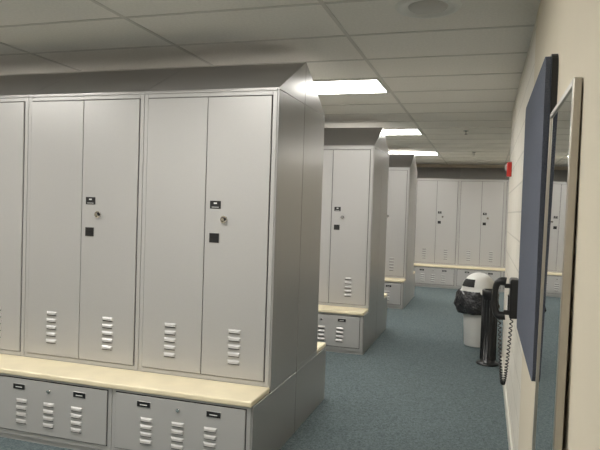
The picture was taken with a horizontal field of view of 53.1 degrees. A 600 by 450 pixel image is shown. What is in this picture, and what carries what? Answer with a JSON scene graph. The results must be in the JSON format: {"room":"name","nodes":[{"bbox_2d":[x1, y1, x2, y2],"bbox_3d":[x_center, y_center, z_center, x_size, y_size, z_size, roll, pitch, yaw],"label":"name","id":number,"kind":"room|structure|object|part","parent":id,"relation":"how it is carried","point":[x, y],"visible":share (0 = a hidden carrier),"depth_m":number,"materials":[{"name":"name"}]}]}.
{"room":"changing room","nodes":[
{"label":"changing room","id":0,"kind":"room"},
{"bbox_2d":[0,286,508,449],"bbox_3d":[-0.809,1.457,6.037,8.400,0.100,17.200,2,2,17],"label":"floor","id":1,"kind":"structure","parent":0,"point":[418,386],"depth_m":5.27,"materials":[{"name":"carpet"}]},
{"bbox_2d":[0,62,325,449],"bbox_3d":[-2.235,0.079,4.931,4.687,2.623,1.694,2,2,17],"label":"lockers","id":2,"kind":"object","parent":1,"relation":"on","point":[160,229],"visible":1,"depth_m":3.98,"materials":[{"name":"metal"}]},
{"bbox_3d":[-1.509,1.213,4.282,0.932,0.439,0.844,2,2,17],"label":"drawer","id":3,"kind":"part","parent":2,"relation":"part of","materials":[{"name":"paint"}]},
{"bbox_3d":[-0.616,1.250,4.006,0.932,0.439,0.844,2,2,17],"label":"drawer","id":4,"kind":"part","parent":2,"relation":"part of","materials":[{"name":"paint"}]},
{"bbox_3d":[-0.126,0.177,3.846,0.012,2.623,0.820,2,2,17],"label":"panel","id":5,"kind":"part","parent":2,"relation":"part of","materials":[{"name":"paint"}]},
{"bbox_3d":[0.119,0.163,4.635,0.012,2.623,0.820,2,2,17],"label":"panel","id":6,"kind":"part","parent":2,"relation":"part of","materials":[{"name":"paint"}]},
{"bbox_2d":[317,127,388,354],"bbox_3d":[-1.259,0.022,8.073,4.687,2.623,1.694,2,2,17],"label":"lockers","id":7,"kind":"object","parent":1,"relation":"on","point":[352,304],"visible":0.18,"depth_m":6.95,"materials":[{"name":"metal"}]},
{"bbox_3d":[0.359,1.194,7.147,0.932,0.439,0.844,2,2,17],"label":"drawer","id":8,"kind":"part","parent":7,"relation":"part of","materials":[{"name":"paint"}]},
{"bbox_3d":[0.849,0.121,6.987,0.012,2.623,0.820,2,2,17],"label":"panel","id":9,"kind":"part","parent":7,"relation":"part of","materials":[{"name":"paint"}]},
{"bbox_3d":[1.094,0.107,7.776,0.012,2.623,0.820,2,2,17],"label":"panel","id":10,"kind":"part","parent":7,"relation":"part of","materials":[{"name":"paint"}]},
{"bbox_2d":[384,154,416,308],"bbox_3d":[-0.266,-0.035,11.272,4.687,2.623,1.694,2,2,17],"label":"lockers","id":11,"kind":"object","parent":1,"relation":"on","point":[399,286],"visible":0.09,"depth_m":10.12,"materials":[{"name":"metal"}]},
{"bbox_3d":[1.352,1.136,10.346,0.932,0.439,0.844,2,2,17],"label":"drawer","id":12,"kind":"part","parent":11,"relation":"part of","materials":[{"name":"paint"}]},
{"bbox_3d":[1.842,0.064,10.186,0.012,2.623,0.820,2,2,17],"label":"panel","id":13,"kind":"part","parent":11,"relation":"part of","materials":[{"name":"paint"}]},
{"bbox_3d":[2.087,0.050,10.975,0.012,2.623,0.820,2,2,17],"label":"panel","id":14,"kind":"part","parent":11,"relation":"part of","materials":[{"name":"paint"}]},
{"bbox_2d":[414,167,508,291],"bbox_3d":[2.103,-0.019,13.443,6.557,2.623,0.845,2,2,17],"label":"lockers","id":15,"kind":"object","parent":1,"relation":"on","point":[462,213],"visible":0.25,"depth_m":12.87,"materials":[{"name":"metal"}]},
{"bbox_3d":[2.955,1.108,13.199,0.932,0.439,0.844,2,2,17],"label":"drawer","id":16,"kind":"part","parent":15,"relation":"part of","materials":[{"name":"paint"}]},
{"bbox_3d":[3.848,1.145,12.923,0.932,0.439,0.844,2,2,17],"label":"drawer","id":17,"kind":"part","parent":15,"relation":"part of","materials":[{"name":"paint"}]},
{"bbox_3d":[4.740,1.181,12.646,0.932,0.439,0.844,2,2,17],"label":"drawer","id":18,"kind":"part","parent":15,"relation":"part of","materials":[{"name":"paint"}]},
{"bbox_2d":[454,272,499,347],"bbox_3d":[2.147,1.020,7.307,0.543,0.887,0.513,2,2,17],"label":"trash can","id":19,"kind":"object","parent":1,"relation":"on","point":[468,298],"visible":0.77,"depth_m":7.16,"materials":[{"name":"white plastic"}]},
{"bbox_3d":[2.178,0.702,7.295,0.440,0.250,0.440,2,2,17],"label":"dome lid","id":20,"kind":"part","parent":19,"relation":"part of","materials":[{"name":"white plastic"}]},
{"bbox_2d":[476,289,498,366],"bbox_3d":[2.019,1.088,6.409,0.230,0.798,0.230,2,2,17],"label":"umbrella stand","id":21,"kind":"object","parent":1,"relation":"on","point":[488,338],"visible":0.85,"depth_m":6.34,"materials":[{"name":"black metal"}]},
{"bbox_2d":[0,0,540,164],"bbox_3d":[-0.719,-1.341,5.959,8.400,0.100,17.200,2,2,17],"label":"ceiling","id":22,"kind":"structure","parent":0,"point":[381,16],"depth_m":4.15,"materials":[{"name":"tile"}]},
{"bbox_2d":[0,0,533,164],"bbox_3d":[-0.721,-1.289,5.960,8.200,0.005,17.000,2,2,17],"label":"grid","id":23,"kind":"object","parent":22,"relation":"attached to","point":[321,2],"depth_m":4.28,"materials":[{"name":"white metal"}]},
{"bbox_2d":[313,78,389,94],"bbox_3d":[0.171,-1.241,5.428,1.196,0.012,0.586,2,2,17],"label":"ceiling light","id":24,"kind":"object","parent":22,"relation":"in","point":[346,86],"depth_m":5.32,"materials":[{"name":"white plastic"}]},
{"bbox_2d":[384,129,422,134],"bbox_3d":[1.075,-1.293,8.340,1.196,0.012,0.586,2,2,17],"label":"ceiling light","id":25,"kind":"object","parent":22,"relation":"in","point":[387,131],"depth_m":8.24,"materials":[{"name":"white plastic"}]},
{"bbox_2d":[389,152,438,154],"bbox_3d":[1.979,-1.346,11.253,1.196,0.012,0.586,2,2,17],"label":"ceiling light","id":26,"kind":"object","parent":22,"relation":"in","point":[416,153],"depth_m":11.16,"materials":[{"name":"white plastic"}]},
{"bbox_2d":[395,0,461,18],"bbox_3d":[0.683,-1.160,3.202,0.350,0.016,0.350,2,2,17],"label":"ceiling speaker","id":27,"kind":"object","parent":22,"relation":"in","point":[425,9],"depth_m":3.20},
{"bbox_2d":[416,164,504,167],"bbox_3d":[1.770,-0.088,14.162,8.200,2.700,0.100,2,2,17],"label":"wall","id":28,"kind":"structure","parent":0,"point":[417,165],"depth_m":13.53,"materials":[{"name":"paint"}]},
{"bbox_2d":[502,16,536,449],"bbox_3d":[1.810,0.171,4.913,0.120,2.700,3.350,2,2,17],"label":"wall","id":29,"kind":"structure","parent":0,"point":[526,85],"depth_m":4.46,"materials":[{"name":"beige paint"}]},
{"bbox_2d":[518,0,599,449],"bbox_3d":[0.343,0.256,0.186,0.120,2.700,6.550,2,2,17],"label":"wall","id":30,"kind":"structure","parent":0,"point":[569,29],"depth_m":1.44,"materials":[{"name":"paint"}]},
{"bbox_2d":[492,277,517,384],"bbox_3d":[1.336,0.691,3.938,0.166,0.712,0.184,2,2,17],"label":"wall telephone","id":31,"kind":"object","parent":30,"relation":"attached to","point":[512,298],"visible":1,"depth_m":3.87,"materials":[{"name":"black plastic"}]},
{"bbox_3d":[1.337,0.825,3.928,0.151,0.444,0.024,1,2,-35],"label":"coiled cord","id":32,"kind":"part","parent":31,"relation":"part of","materials":[{"name":"black plastic"}]},
{"bbox_2d":[500,354,512,449],"bbox_3d":[0.734,1.524,1.841,0.012,0.100,9.900,2,2,17],"label":"baseboard","id":33,"kind":"structure","parent":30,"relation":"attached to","point":[502,368],"depth_m":4.61,"materials":[{"name":"grey plastic"}]},
{"bbox_2d":[505,162,511,176],"bbox_3d":[2.064,-0.550,5.947,0.061,0.140,0.120,2,2,17],"label":"fire alarm strobe","id":34,"kind":"object","parent":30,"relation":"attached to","point":[508,167],"visible":1,"depth_m":5.89,"materials":[{"name":"red plastic"}]},
{"bbox_2d":[517,54,558,380],"bbox_3d":[1.040,-0.026,2.677,0.041,1.190,1.170,2,2,17],"label":"bulletin board","id":35,"kind":"object","parent":30,"relation":"attached to","point":[542,101],"visible":0.83,"depth_m":2.34,"materials":[{"name":"blue fabric"}]},
{"bbox_2d":[532,77,582,449],"bbox_3d":[0.763,0.516,1.828,0.038,1.795,0.595,3,2,17],"label":"wall mirror","id":36,"kind":"object","parent":30,"relation":"attached to","point":[565,118],"visible":1,"depth_m":1.70,"materials":[{"name":"silver metal"}]}
]}

